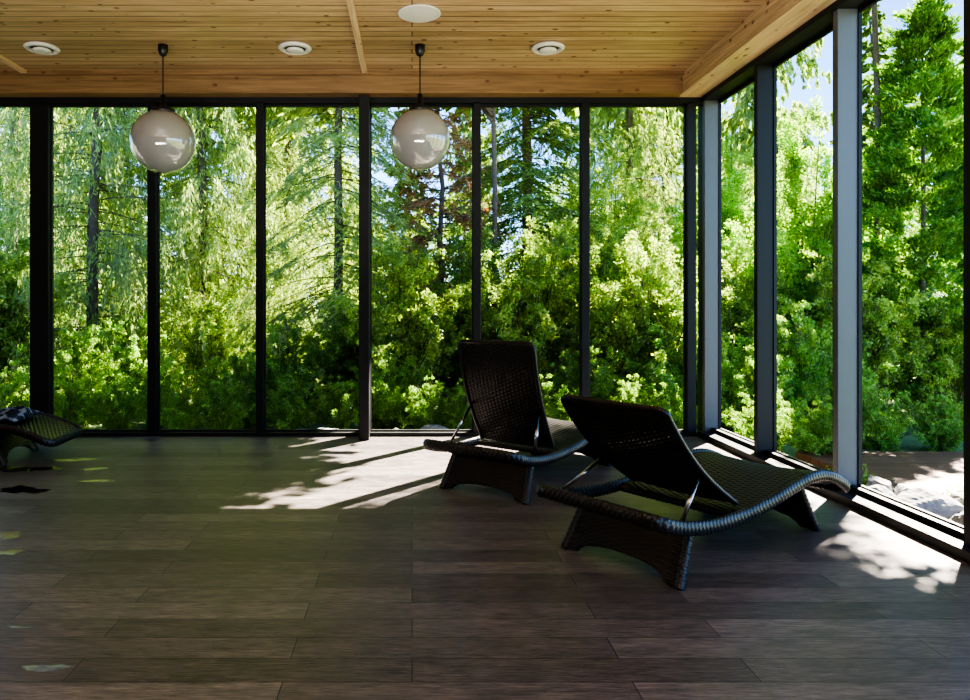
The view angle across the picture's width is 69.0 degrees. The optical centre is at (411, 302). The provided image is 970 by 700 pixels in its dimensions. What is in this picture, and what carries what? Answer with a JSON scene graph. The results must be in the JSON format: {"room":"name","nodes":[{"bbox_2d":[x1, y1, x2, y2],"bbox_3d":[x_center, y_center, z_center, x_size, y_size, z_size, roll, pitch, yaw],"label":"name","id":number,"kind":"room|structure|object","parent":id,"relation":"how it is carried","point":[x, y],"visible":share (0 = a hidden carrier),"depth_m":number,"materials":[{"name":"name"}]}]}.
{"room":"sunroom","nodes":[
{"label":"sunroom","id":0,"kind":"room"},
{"bbox_2d":[0,0,766,70],"bbox_3d":[-1.455,-2.310,2.245,9.090,0.200,9.690,0,0,0],"label":"ceiling","id":1,"kind":"structure","parent":0,"point":[90,35],"depth_m":5.72,"materials":[{"name":"brown wood"}]},
{"bbox_2d":[23,41,60,54],"bbox_3d":[-3.193,-2.187,6.040,0.290,0.044,0.290,0,0,0],"label":"ceiling vent","id":2,"kind":"object","parent":1,"relation":"in","point":[43,48],"visible":1,"depth_m":6.00,"materials":[{"name":"white plastic"}]},
{"bbox_2d":[129,43,195,173],"bbox_3d":[-2.134,-1.660,6.000,0.539,1.100,0.539,0,0,-3],"label":"pendant lamp","id":3,"kind":"object","parent":1,"relation":"hanging from","point":[161,140],"visible":1,"depth_m":5.82,"materials":[{"name":"glass"}]},
{"bbox_2d":[278,41,311,54],"bbox_3d":[-1.010,-2.187,6.040,0.290,0.044,0.290,0,0,0],"label":"ceiling vent","id":4,"kind":"object","parent":1,"relation":"in","point":[289,47],"visible":1,"depth_m":5.99,"materials":[{"name":"white plastic"}]},
{"bbox_2d":[0,76,682,96],"bbox_3d":[-1.705,-2.110,6.880,8.590,0.200,0.360,0,0,0],"label":"ceiling beam","id":5,"kind":"structure","parent":1,"relation":"attached to","point":[10,86],"depth_m":6.70,"materials":[{"name":"brown wood"}]},
{"bbox_2d":[0,71,683,75],"bbox_3d":[-1.705,-2.192,6.678,8.590,0.035,0.045,0,0,0],"label":"trim","id":6,"kind":"structure","parent":1,"relation":"attached to","point":[2,73],"depth_m":6.66,"materials":[{"name":"brown wood"}]},
{"bbox_2d":[346,0,366,72],"bbox_3d":[-0.450,-2.197,2.050,0.050,0.025,9.300,0,0,0],"label":"trim","id":7,"kind":"structure","parent":1,"relation":"attached to","point":[350,3],"depth_m":5.67,"materials":[{"name":"brown wood"}]},
{"bbox_2d":[398,4,440,22],"bbox_3d":[0.055,-2.201,5.330,0.330,0.016,0.330,0,0,0],"label":"ceiling speaker","id":8,"kind":"object","parent":1,"relation":"attached to","point":[416,13],"visible":1,"depth_m":5.31,"materials":[{"name":"white plastic"}]},
{"bbox_2d":[390,43,449,170],"bbox_3d":[0.069,-1.675,6.000,0.519,1.070,0.519,0,0,-3],"label":"pendant lamp","id":9,"kind":"object","parent":1,"relation":"hanging from","point":[419,137],"visible":1,"depth_m":5.82,"materials":[{"name":"glass"}]},
{"bbox_2d":[531,41,564,54],"bbox_3d":[1.173,-2.187,6.040,0.290,0.044,0.290,0,0,0],"label":"ceiling vent","id":10,"kind":"object","parent":1,"relation":"in","point":[548,47],"visible":1,"depth_m":5.99,"materials":[{"name":"white plastic"}]},
{"bbox_2d":[678,0,835,96],"bbox_3d":[2.825,-2.110,2.230,0.470,0.200,9.660,0,0,0],"label":"trim","id":11,"kind":"structure","parent":1,"relation":"attached to","point":[772,21],"depth_m":5.49,"materials":[{"name":"brown wood"}]},
{"bbox_2d":[0,436,969,699],"bbox_3d":[-1.480,1.350,2.210,9.040,0.100,9.620,0,0,0],"label":"floor","id":12,"kind":"structure","parent":0,"point":[212,567],"depth_m":3.19,"materials":[{"name":"brown wood"}]},
{"bbox_2d":[0,413,82,465],"bbox_3d":[-3.905,1.071,5.847,2.054,0.482,0.652,0,0,-3],"label":"sun lounger","id":13,"kind":"object","parent":12,"relation":"on","point":[49,430],"visible":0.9,"depth_m":5.84,"materials":[{"name":"wicker"}]},
{"bbox_2d":[0,405,42,421],"bbox_3d":[-3.475,0.931,5.882,0.532,0.116,0.475,0,0,-3],"label":"towel","id":14,"kind":"object","parent":13,"relation":"on","point":[18,413],"visible":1,"depth_m":5.82,"materials":[{"name":"fabric"}]},
{"bbox_2d":[359,95,370,439],"bbox_3d":[-0.455,-0.333,6.775,0.095,3.265,0.310,0,0,0],"label":"trim","id":15,"kind":"structure","parent":12,"relation":"on","point":[364,100],"depth_m":6.62,"materials":[{"name":"black metal"}]},
{"bbox_2d":[81,431,696,435],"bbox_3d":[-1.590,1.282,6.900,8.820,0.035,0.160,0,0,0],"label":"baseboard","id":16,"kind":"structure","parent":12,"relation":"on","point":[83,433],"depth_m":6.82,"materials":[{"name":"black metal"}]},
{"bbox_2d":[30,102,50,413],"bbox_3d":[-3.645,-0.333,6.885,0.180,3.265,0.090,0,0,0],"label":"trim","id":17,"kind":"structure","parent":16,"relation":"on","point":[40,113],"depth_m":6.84,"materials":[{"name":"black metal"}]},
{"bbox_2d":[51,104,146,431],"bbox_3d":[-3.071,-0.345,6.910,0.968,3.220,0.040,0,0,0],"label":"window","id":18,"kind":"structure","parent":16,"relation":"on","point":[53,106],"depth_m":6.91,"materials":[{"name":"black metal"}]},
{"bbox_2d":[147,102,157,431],"bbox_3d":[-2.545,-0.333,6.885,0.085,3.265,0.090,0,0,0],"label":"trim","id":19,"kind":"structure","parent":16,"relation":"on","point":[152,177],"depth_m":6.84,"materials":[{"name":"black metal"}]},
{"bbox_2d":[158,104,255,431],"bbox_3d":[-2.015,-0.345,6.910,0.975,3.220,0.040,0,0,0],"label":"window","id":20,"kind":"structure","parent":16,"relation":"on","point":[168,105],"depth_m":6.89,"materials":[{"name":"black metal"}]},
{"bbox_2d":[256,102,263,431],"bbox_3d":[-1.490,-0.333,6.885,0.075,3.265,0.090,0,0,0],"label":"trim","id":21,"kind":"structure","parent":16,"relation":"on","point":[259,105],"depth_m":6.84,"materials":[{"name":"black metal"}]},
{"bbox_2d":[0,97,702,106],"bbox_3d":[-1.490,-1.982,6.910,9.020,0.055,0.140,0,0,0],"label":"trim","id":22,"kind":"structure","parent":21,"relation":"on","point":[3,100],"depth_m":6.84,"materials":[{"name":"black metal"}]},
{"bbox_2d":[264,104,358,431],"bbox_3d":[-0.978,-0.345,6.910,0.950,3.220,0.040,0,0,0],"label":"window","id":23,"kind":"structure","parent":16,"relation":"on","point":[265,105],"depth_m":6.89,"materials":[{"name":"black metal"}]},
{"bbox_2d":[371,104,472,431],"bbox_3d":[0.096,-0.345,6.910,1.008,3.220,0.040,0,0,0],"label":"window","id":24,"kind":"structure","parent":16,"relation":"on","point":[372,105],"depth_m":6.89,"materials":[{"name":"black metal"}]},
{"bbox_2d":[473,102,480,431],"bbox_3d":[0.635,-0.333,6.885,0.070,3.265,0.090,0,0,0],"label":"trim","id":25,"kind":"structure","parent":16,"relation":"on","point":[476,106],"depth_m":6.84,"materials":[{"name":"black metal"}]},
{"bbox_2d":[481,104,580,395],"bbox_3d":[1.166,-0.345,6.910,0.992,3.220,0.040,0,0,0],"label":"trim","id":26,"kind":"structure","parent":16,"relation":"on","point":[482,105],"depth_m":6.89,"materials":[{"name":"black metal"}]},
{"bbox_2d":[581,102,589,396],"bbox_3d":[1.700,-0.333,6.885,0.075,3.265,0.090,0,0,0],"label":"trim","id":27,"kind":"structure","parent":16,"relation":"on","point":[585,107],"depth_m":6.84,"materials":[{"name":"black metal"}]},
{"bbox_2d":[590,104,685,431],"bbox_3d":[2.215,-0.345,6.910,0.955,3.220,0.040,0,0,0],"label":"window","id":28,"kind":"structure","parent":16,"relation":"on","point":[683,106],"depth_m":6.89,"materials":[{"name":"black metal"}]},
{"bbox_2d":[686,102,695,431],"bbox_3d":[2.735,-0.333,6.885,0.085,3.265,0.090,0,0,0],"label":"trim","id":29,"kind":"structure","parent":16,"relation":"on","point":[690,107],"depth_m":6.84,"materials":[{"name":"black metal"}]},
{"bbox_2d":[423,339,614,504],"bbox_3d":[0.947,0.785,5.331,0.767,1.054,2.005,0,0,38],"label":"sun lounger","id":30,"kind":"object","parent":12,"relation":"on","point":[528,429],"visible":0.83,"depth_m":4.89,"materials":[{"name":"wicker"}]},
{"bbox_2d":[536,394,849,590],"bbox_3d":[1.634,0.891,3.915,2.025,0.842,0.782,0,0,-37],"label":"sun lounger","id":31,"kind":"object","parent":12,"relation":"on","point":[737,491],"visible":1,"depth_m":3.56,"materials":[{"name":"wicker"}]},
{"bbox_2d":[698,104,702,430],"bbox_3d":[2.940,-0.333,6.940,0.160,3.265,0.120,0,0,0],"label":"trim","id":32,"kind":"structure","parent":12,"relation":"on","point":[700,108],"depth_m":6.94,"materials":[{"name":"black metal"}]},
{"bbox_2d":[697,428,969,563],"bbox_3d":[2.890,1.255,2.110,0.220,0.090,9.420,0,0,0],"label":"window sill","id":33,"kind":"structure","parent":12,"relation":"on","point":[945,537],"depth_m":4.25,"materials":[{"name":"black metal"}]},
{"bbox_2d":[703,101,717,430],"bbox_3d":[2.920,-0.333,6.817,0.160,3.265,0.055,0,0,0],"label":"trim","id":34,"kind":"structure","parent":33,"relation":"on","point":[710,108],"depth_m":6.79,"materials":[{"name":"grey metal"}]},
{"bbox_2d":[718,77,753,443],"bbox_3d":[2.985,-0.360,6.320,0.024,3.210,0.940,0,0,0],"label":"window","id":35,"kind":"structure","parent":33,"relation":"on","point":[750,81],"depth_m":6.78,"materials":[{"name":"black metal"}]},
{"bbox_2d":[754,64,772,453],"bbox_3d":[2.920,-0.333,5.787,0.160,3.265,0.055,0,0,0],"label":"window post","id":36,"kind":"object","parent":33,"relation":"on","point":[763,73],"depth_m":5.76,"materials":[{"name":"black metal"}]},
{"bbox_2d":[773,25,832,469],"bbox_3d":[2.985,-0.360,5.260,0.024,3.210,1.000,0,0,0],"label":"window","id":37,"kind":"structure","parent":33,"relation":"on","point":[827,31],"depth_m":5.75,"materials":[{"name":"black metal"}]},
{"bbox_2d":[833,9,857,485],"bbox_3d":[2.920,-0.333,4.697,0.160,3.265,0.055,0,0,0],"label":"window post","id":38,"kind":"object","parent":33,"relation":"on","point":[845,21],"depth_m":4.67,"materials":[{"name":"grey metal"}]},
{"bbox_2d":[858,0,963,529],"bbox_3d":[2.985,-0.360,4.150,0.024,3.210,1.040,0,0,0],"label":"window","id":39,"kind":"structure","parent":33,"relation":"on","point":[870,3],"depth_m":4.66,"materials":[{"name":"black metal"}]},
{"bbox_2d":[964,0,964,543],"bbox_3d":[2.935,-0.333,3.612,0.150,3.265,0.035,0,0,0],"label":"trim","id":40,"kind":"structure","parent":33,"relation":"on","point":[964,0],"depth_m":3.62,"materials":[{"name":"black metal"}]},
{"bbox_2d":[965,0,969,546],"bbox_3d":[2.920,-0.333,3.567,0.160,3.265,0.055,0,0,0],"label":"trim","id":41,"kind":"structure","parent":33,"relation":"on","point":[967,2],"depth_m":3.58,"materials":[{"name":"black metal"}]},
{"bbox_3d":[2.920,-0.333,-1.773,0.160,3.265,0.055,0,0,0],"label":"trim","id":42,"kind":"structure","parent":12,"relation":"on","visible":0},
{"bbox_2d":[701,0,869,100],"bbox_3d":[2.910,-1.988,2.110,0.180,0.045,9.420,0,0,0],"label":"trim","id":43,"kind":"structure","parent":42,"relation":"on","point":[823,20],"depth_m":5.38,"materials":[{"name":"black metal"}]},
{"label":"outside","id":44,"kind":"structure","parent":0,"visible":0},
{"bbox_2d":[73,317,963,457],"bbox_3d":[0.000,1.670,32.500,120.000,0.300,115.000,0,0,0],"label":"ground","id":45,"kind":"structure","parent":44,"point":[909,443],"depth_m":8.48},
{"bbox_2d":[0,360,29,408],"bbox_3d":[-4.628,1.089,8.061,1.034,0.868,1.037,0,0,33],"label":"shrub","id":46,"kind":"object","parent":45,"relation":"on","point":[9,396],"visible":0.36,"depth_m":8.00,"materials":[{"name":"green plant"}]},
{"bbox_2d":[0,221,76,392],"bbox_3d":[-5.838,0.186,9.673,2.231,2.687,2.137,0,0,35],"label":"shrub","id":47,"kind":"object","parent":45,"relation":"on","point":[8,329],"visible":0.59,"depth_m":9.56,"materials":[{"name":"green plant"}]},
{"bbox_2d":[0,108,136,351],"bbox_3d":[-8.686,-5.067,17.455,4.193,14.830,4.538,0,0,44],"label":"spruce tree","id":48,"kind":"object","parent":45,"relation":"on","point":[23,108],"visible":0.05,"depth_m":17.16,"materials":[{"name":"green plant"}]},
{"bbox_2d":[0,108,142,396],"bbox_3d":[-6.900,-4.447,11.860,4.900,14.070,4.966,0,0,-21],"label":"tree","id":49,"kind":"object","parent":45,"relation":"on","point":[17,180],"visible":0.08,"depth_m":11.82,"materials":[{"name":"green plant"}]},
{"bbox_2d":[3,314,142,423],"bbox_3d":[-4.388,0.831,9.062,1.659,1.389,1.655,0,0,40],"label":"shrub","id":50,"kind":"object","parent":45,"relation":"on","point":[87,362],"visible":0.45,"depth_m":8.95,"materials":[{"name":"green plant"}]},
{"bbox_2d":[54,373,113,428],"bbox_3d":[-3.932,1.158,8.037,0.869,0.729,0.871,0,0,-41],"label":"shrub","id":51,"kind":"object","parent":45,"relation":"on","point":[73,411],"visible":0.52,"depth_m":7.97,"materials":[{"name":"green plant"}]},
{"bbox_2d":[0,108,218,399],"bbox_3d":[-4.961,-4.120,11.129,4.270,12.726,4.300,0,0,30],"label":"tree","id":52,"kind":"object","parent":45,"relation":"on","point":[95,123],"visible":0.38,"depth_m":10.69,"materials":[{"name":"green plant"}]},
{"bbox_2d":[78,375,146,428],"bbox_3d":[-3.443,1.175,8.103,0.830,0.694,0.828,0,0,-4],"label":"shrub","id":53,"kind":"object","parent":45,"relation":"on","point":[116,407],"visible":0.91,"depth_m":8.02,"materials":[{"name":"green plant"}]},
{"bbox_2d":[56,302,191,412],"bbox_3d":[-4.081,0.745,9.893,1.867,1.562,1.862,0,0,-13],"label":"shrub","id":54,"kind":"object","parent":45,"relation":"on","point":[121,327],"visible":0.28,"depth_m":9.68,"materials":[{"name":"green plant"}]},
{"bbox_2d":[107,349,199,427],"bbox_3d":[-3.183,1.046,8.675,1.141,0.955,1.138,0,0,-35],"label":"shrub","id":55,"kind":"object","parent":45,"relation":"on","point":[170,380],"visible":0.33,"depth_m":8.61,"materials":[{"name":"green plant"}]},
{"bbox_2d":[54,108,252,349],"bbox_3d":[-6.217,-5.366,16.689,5.093,14.832,5.427,0,0,5],"label":"spruce tree","id":56,"kind":"object","parent":45,"relation":"on","point":[165,175],"visible":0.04,"depth_m":16.04,"materials":[{"name":"green plant"}]},
{"bbox_2d":[160,379,222,428],"bbox_3d":[-2.554,1.193,7.861,0.786,0.660,0.788,0,0,-20],"label":"shrub","id":57,"kind":"object","parent":45,"relation":"on","point":[177,418],"visible":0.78,"depth_m":7.81,"materials":[{"name":"green plant"}]},
{"bbox_2d":[66,108,332,402],"bbox_3d":[-3.531,-4.447,12.145,4.900,14.070,4.966,0,0,-31],"label":"tree","id":58,"kind":"object","parent":45,"relation":"on","point":[205,261],"visible":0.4,"depth_m":11.45,"materials":[{"name":"green plant"}]},
{"bbox_2d":[160,280,266,405],"bbox_3d":[-2.912,0.587,10.340,1.496,1.881,1.562,0,0,-34],"label":"shrub","id":59,"kind":"object","parent":45,"relation":"on","point":[215,344],"visible":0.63,"depth_m":10.22,"materials":[{"name":"green plant"}]},
{"bbox_2d":[187,372,266,428],"bbox_3d":[-2.098,1.158,7.981,0.871,0.729,0.869,0,0,17],"label":"shrub","id":60,"kind":"object","parent":45,"relation":"on","point":[227,410],"visible":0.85,"depth_m":7.89,"materials":[{"name":"green plant"}]},
{"bbox_2d":[188,343,284,428],"bbox_3d":[-2.169,1.003,8.628,1.244,1.042,1.241,0,0,18],"label":"shrub","id":61,"kind":"object","parent":45,"relation":"on","point":[240,373],"visible":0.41,"depth_m":8.53,"materials":[{"name":"green plant"}]},
{"bbox_2d":[172,108,329,356],"bbox_3d":[-4.281,-4.740,18.276,4.630,13.484,4.934,0,0,45],"label":"spruce tree","id":62,"kind":"object","parent":45,"relation":"on","point":[240,114],"visible":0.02,"depth_m":18.22,"materials":[{"name":"green plant"}]},
{"bbox_2d":[175,108,376,379],"bbox_3d":[-2.551,-4.120,13.582,4.270,12.726,4.300,0,0,-30],"label":"tree","id":63,"kind":"object","parent":45,"relation":"on","point":[272,114],"visible":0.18,"depth_m":13.08,"materials":[{"name":"green plant"}]},
{"bbox_2d":[225,313,358,419],"bbox_3d":[-1.592,0.831,9.222,1.655,1.389,1.659,0,0,-29],"label":"shrub","id":64,"kind":"object","parent":45,"relation":"on","point":[291,366],"visible":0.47,"depth_m":9.16,"materials":[{"name":"green plant"}]},
{"bbox_2d":[266,373,326,428],"bbox_3d":[-1.379,1.158,8.020,0.871,0.729,0.869,0,0,-36],"label":"shrub","id":65,"kind":"object","parent":45,"relation":"on","point":[287,416],"visible":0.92,"depth_m":7.91,"materials":[{"name":"green plant"}]},
{"bbox_2d":[297,375,358,428],"bbox_3d":[-0.884,1.175,8.141,0.828,0.694,0.830,0,0,1],"label":"shrub","id":66,"kind":"object","parent":45,"relation":"on","point":[336,417],"visible":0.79,"depth_m":8.04,"materials":[{"name":"green plant"}]},
{"bbox_2d":[220,108,445,413],"bbox_3d":[-1.133,-3.134,10.644,3.554,11.095,3.603,0,0,37],"label":"spruce tree","id":67,"kind":"object","parent":45,"relation":"on","point":[334,181],"visible":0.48,"depth_m":10.30,"materials":[{"name":"green plant"}]},
{"bbox_2d":[293,288,378,407],"bbox_3d":[-0.898,0.653,9.928,1.389,1.746,1.450,0,0,40],"label":"shrub","id":68,"kind":"object","parent":45,"relation":"on","point":[347,359],"visible":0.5,"depth_m":9.67,"materials":[{"name":"green plant"}]},
{"bbox_2d":[303,163,386,318],"bbox_3d":[-2.502,-1.911,26.014,4.476,6.903,4.307,0,0,-25],"label":"leafy tree","id":69,"kind":"object","parent":45,"relation":"on","point":[354,209],"visible":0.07,"depth_m":25.39,"materials":[{"name":"green plant"}]},
{"bbox_2d":[330,343,442,428],"bbox_3d":[-0.295,1.003,8.447,1.241,1.042,1.244,0,0,-40],"label":"shrub","id":70,"kind":"object","parent":45,"relation":"on","point":[386,404],"visible":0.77,"depth_m":8.36,"materials":[{"name":"green plant"}]},
{"bbox_2d":[333,236,471,422],"bbox_3d":[-0.147,0.320,9.279,1.923,2.418,2.008,0,0,-13],"label":"shrub","id":71,"kind":"object","parent":45,"relation":"on","point":[406,337],"visible":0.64,"depth_m":8.95,"materials":[{"name":"green plant"}]},
{"bbox_2d":[372,108,447,284],"bbox_3d":[0.037,-2.987,22.127,3.552,9.708,3.333,0,0,-7],"label":"spruce tree","id":72,"kind":"object","parent":45,"relation":"on","point":[397,190],"visible":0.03,"depth_m":21.77,"materials":[{"name":"green plant"}]},
{"bbox_2d":[373,208,452,383],"bbox_3d":[0.116,-0.139,13.290,2.164,3.337,2.082,0,0,40],"label":"leafy tree","id":73,"kind":"object","parent":45,"relation":"on","point":[446,235],"visible":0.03,"depth_m":13.00,"materials":[{"name":"green plant"}]},
{"bbox_2d":[389,376,458,428],"bbox_3d":[0.177,1.175,8.030,0.830,0.694,0.828,0,0,38],"label":"shrub","id":74,"kind":"object","parent":45,"relation":"on","point":[426,409],"visible":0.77,"depth_m":7.94,"materials":[{"name":"green plant"}]},
{"bbox_2d":[373,108,512,397],"bbox_3d":[0.516,-1.736,11.012,2.424,6.804,2.331,0,0,11],"label":"tree","id":75,"kind":"object","parent":45,"relation":"on","point":[450,123],"visible":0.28,"depth_m":10.79,"materials":[{"name":"green plant"}]},
{"bbox_2d":[372,222,515,406],"bbox_3d":[0.709,0.186,10.262,2.231,2.687,2.137,0,0,24],"label":"shrub","id":76,"kind":"object","parent":45,"relation":"on","point":[453,378],"visible":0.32,"depth_m":9.99,"materials":[{"name":"green plant"}]},
{"bbox_2d":[436,378,471,428],"bbox_3d":[0.539,1.193,8.096,0.788,0.660,0.786,0,0,-15],"label":"shrub","id":77,"kind":"object","parent":45,"relation":"on","point":[461,399],"visible":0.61,"depth_m":7.98,"materials":[{"name":"green plant"}]},
{"bbox_2d":[429,110,508,285],"bbox_3d":[1.895,-2.955,23.942,3.675,10.553,3.724,0,0,20],"label":"tree","id":78,"kind":"object","parent":45,"relation":"on","point":[465,131],"visible":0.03,"depth_m":23.69,"materials":[{"name":"green plant"}]},
{"bbox_2d":[431,108,578,337],"bbox_3d":[1.244,-3.621,10.429,5.261,10.284,5.337,0,0,4],"label":"maple tree","id":79,"kind":"object","parent":45,"relation":"on","point":[490,113],"visible":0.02,"depth_m":10.51,"materials":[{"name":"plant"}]},
{"bbox_2d":[429,108,636,385],"bbox_3d":[2.029,-5.067,12.881,4.538,14.830,4.193,0,0,-26],"label":"spruce tree","id":80,"kind":"object","parent":45,"relation":"on","point":[528,185],"visible":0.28,"depth_m":12.34,"materials":[{"name":"green plant"}]},
{"bbox_2d":[444,216,624,419],"bbox_3d":[1.564,0.186,9.387,2.231,2.687,2.137,0,0,-29],"label":"shrub","id":81,"kind":"object","parent":45,"relation":"on","point":[530,318],"visible":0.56,"depth_m":9.18,"materials":[{"name":"green plant"}]},
{"bbox_2d":[505,159,593,276],"bbox_3d":[5.643,-1.911,25.864,4.476,6.903,4.307,0,0,14],"label":"leafy tree","id":82,"kind":"object","parent":45,"relation":"on","point":[550,194],"visible":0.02,"depth_m":25.70,"materials":[{"name":"green plant"}]},
{"bbox_2d":[533,374,572,421],"bbox_3d":[1.479,1.158,7.862,0.869,0.729,0.871,0,0,22],"label":"shrub","id":83,"kind":"object","parent":45,"relation":"on","point":[554,407],"visible":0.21,"depth_m":7.77,"materials":[{"name":"green plant"}]},
{"bbox_2d":[547,337,650,420],"bbox_3d":[2.182,0.960,8.450,1.345,1.128,1.348,0,0,34],"label":"shrub","id":84,"kind":"object","parent":45,"relation":"on","point":[597,380],"visible":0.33,"depth_m":8.33,"materials":[{"name":"green plant"}]},
{"bbox_2d":[528,211,681,395],"bbox_3d":[2.642,0.120,9.918,2.244,2.821,2.343,0,0,8],"label":"shrub","id":85,"kind":"object","parent":45,"relation":"on","point":[610,273],"visible":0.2,"depth_m":9.82,"materials":[{"name":"green plant"}]},
{"bbox_2d":[552,149,696,348],"bbox_3d":[3.442,-0.539,11.742,2.686,4.142,2.584,0,0,0],"label":"leafy tree","id":86,"kind":"object","parent":45,"relation":"on","point":[631,213],"visible":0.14,"depth_m":11.62,"materials":[{"name":"green plant"}]},
{"bbox_2d":[543,108,725,370],"bbox_3d":[4.716,-4.120,14.869,4.270,12.726,4.300,0,0,20],"label":"tree","id":87,"kind":"object","parent":45,"relation":"on","point":[641,118],"visible":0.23,"depth_m":14.63,"materials":[{"name":"green plant"}]},
{"bbox_2d":[602,373,679,419],"bbox_3d":[2.499,1.158,7.860,0.869,0.729,0.871,0,0,-31],"label":"shrub","id":88,"kind":"object","parent":45,"relation":"on","point":[631,395],"visible":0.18,"depth_m":7.87,"materials":[{"name":"green plant"}]},
{"bbox_2d":[577,225,753,404],"bbox_3d":[3.229,0.253,9.124,2.120,2.553,2.030,0,0,45],"label":"shrub","id":89,"kind":"object","parent":45,"relation":"on","point":[643,308],"visible":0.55,"depth_m":8.99,"materials":[{"name":"green plant"}]},
{"bbox_2d":[595,107,749,293],"bbox_3d":[6.605,-5.067,18.408,4.193,14.830,4.538,0,0,-26],"label":"spruce tree","id":90,"kind":"object","parent":45,"relation":"on","point":[678,162],"visible":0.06,"depth_m":18.40,"materials":[{"name":"green plant"}]},
{"bbox_2d":[648,375,697,428],"bbox_3d":[3.011,1.175,7.990,0.830,0.694,0.828,0,0,6],"label":"shrub","id":91,"kind":"object","parent":45,"relation":"on","point":[674,406],"visible":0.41,"depth_m":7.91,"materials":[{"name":"green plant"}]},
{"bbox_2d":[605,301,752,424],"bbox_3d":[3.478,0.745,8.892,1.862,1.562,1.867,0,0,-19],"label":"shrub","id":92,"kind":"object","parent":45,"relation":"on","point":[659,343],"visible":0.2,"depth_m":8.66,"materials":[{"name":"green plant"}]},
{"bbox_2d":[656,129,815,323],"bbox_3d":[5.941,-0.866,13.060,2.740,4.803,2.668,0,0,-42],"label":"leafy tree","id":93,"kind":"object","parent":45,"relation":"on","point":[731,189],"visible":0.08,"depth_m":12.74,"materials":[{"name":"green plant"}]},
{"bbox_2d":[675,241,811,408],"bbox_3d":[4.589,0.320,9.935,2.008,2.418,1.923,0,0,34],"label":"shrub","id":94,"kind":"object","parent":45,"relation":"on","point":[732,314],"visible":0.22,"depth_m":9.75,"materials":[{"name":"green plant"}]},
{"bbox_2d":[696,38,832,263],"bbox_3d":[8.189,-3.850,15.879,4.469,12.663,4.410,0,0,29],"label":"tree","id":95,"kind":"object","parent":45,"relation":"on","point":[743,114],"visible":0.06,"depth_m":15.54,"materials":[{"name":"green plant"}]},
{"bbox_2d":[721,389,809,453],"bbox_3d":[3.518,1.158,7.012,0.871,0.729,0.869,0,0,7],"label":"shrub","id":96,"kind":"object","parent":45,"relation":"on","point":[746,430],"visible":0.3,"depth_m":7.00,"materials":[{"name":"green plant"}]},
{"bbox_2d":[721,345,818,434],"bbox_3d":[3.975,1.003,8.053,1.241,1.042,1.244,0,0,23],"label":"shrub","id":97,"kind":"object","parent":45,"relation":"on","point":[742,386],"visible":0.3,"depth_m":8.00,"materials":[{"name":"green plant"}]},
{"bbox_2d":[721,300,902,429],"bbox_3d":[4.719,0.745,8.331,1.867,1.562,1.862,0,0,39],"label":"shrub","id":98,"kind":"object","parent":45,"relation":"on","point":[802,361],"visible":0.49,"depth_m":8.17,"materials":[{"name":"green plant"}]},
{"bbox_2d":[721,88,909,379],"bbox_3d":[5.862,-0.813,10.435,2.680,4.697,2.609,0,0,38],"label":"leafy tree","id":99,"kind":"object","parent":45,"relation":"on","point":[790,241],"visible":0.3,"depth_m":10.30,"materials":[{"name":"green plant"}]},
{"bbox_2d":[777,395,873,454],"bbox_3d":[3.834,1.193,6.576,0.786,0.660,0.788,0,0,44],"label":"shrub","id":100,"kind":"object","parent":45,"relation":"on","point":[817,441],"visible":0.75,"depth_m":6.56,"materials":[{"name":"green plant"}]},
{"bbox_2d":[781,247,941,418],"bbox_3d":[5.678,0.387,9.059,1.816,2.284,1.896,0,0,18],"label":"shrub","id":101,"kind":"object","parent":45,"relation":"on","point":[825,289],"visible":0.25,"depth_m":8.70,"materials":[{"name":"green plant"}]},
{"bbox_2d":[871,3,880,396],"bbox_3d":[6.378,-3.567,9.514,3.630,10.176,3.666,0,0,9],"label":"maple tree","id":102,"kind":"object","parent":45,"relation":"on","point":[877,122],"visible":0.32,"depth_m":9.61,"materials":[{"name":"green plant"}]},
{"bbox_2d":[796,451,963,494],"bbox_3d":[4.610,1.460,5.650,1.980,0.120,1.900,0,0,0],"label":"deck","id":103,"kind":"object","parent":45,"relation":"on","point":[939,471],"visible":0.33,"depth_m":6.03,"materials":[{"name":"wood"}]},
{"bbox_2d":[827,0,933,378],"bbox_3d":[8.916,-2.111,13.622,2.862,7.820,2.685,0,0,-25],"label":"spruce tree","id":104,"kind":"object","parent":45,"relation":"on","point":[866,16],"visible":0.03,"depth_m":13.45,"materials":[{"name":"green plant"}]},
{"bbox_2d":[826,379,940,450],"bbox_3d":[4.881,1.158,7.256,0.869,0.729,0.871,0,0,-9],"label":"shrub","id":105,"kind":"object","parent":45,"relation":"on","point":[880,422],"visible":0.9,"depth_m":7.18,"materials":[{"name":"green plant"}]},
{"bbox_2d":[819,0,963,413],"bbox_3d":[6.883,-1.312,9.350,2.570,5.665,2.694,0,0,0],"label":"tree","id":106,"kind":"object","parent":45,"relation":"on","point":[928,24],"visible":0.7,"depth_m":9.12,"materials":[{"name":"green plant"}]},
{"bbox_2d":[878,296,963,425],"bbox_3d":[6.499,0.720,8.620,1.339,1.612,1.282,0,0,2],"label":"shrub","id":107,"kind":"object","parent":45,"relation":"on","point":[953,374],"visible":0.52,"depth_m":8.49,"materials":[{"name":"green plant"}]},
{"bbox_2d":[894,45,963,377],"bbox_3d":[8.846,-1.312,10.861,2.570,5.665,2.694,0,0,40],"label":"tree","id":108,"kind":"object","parent":45,"relation":"on","point":[960,53],"visible":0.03,"depth_m":10.90,"materials":[{"name":"green plant"}]},
{"bbox_2d":[895,487,963,519],"bbox_3d":[3.274,1.303,4.440,0.387,0.234,0.315,0,0,33],"label":"rock","id":109,"kind":"object","parent":45,"relation":"on","point":[932,501],"visible":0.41,"depth_m":4.38,"materials":[{"name":"stone"}]},
{"bbox_2d":[902,386,963,450],"bbox_3d":[5.463,1.193,7.177,0.788,0.660,0.786,0,0,28],"label":"shrub","id":110,"kind":"object","parent":45,"relation":"on","point":[949,437],"visible":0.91,"depth_m":7.12,"materials":[{"name":"green plant"}]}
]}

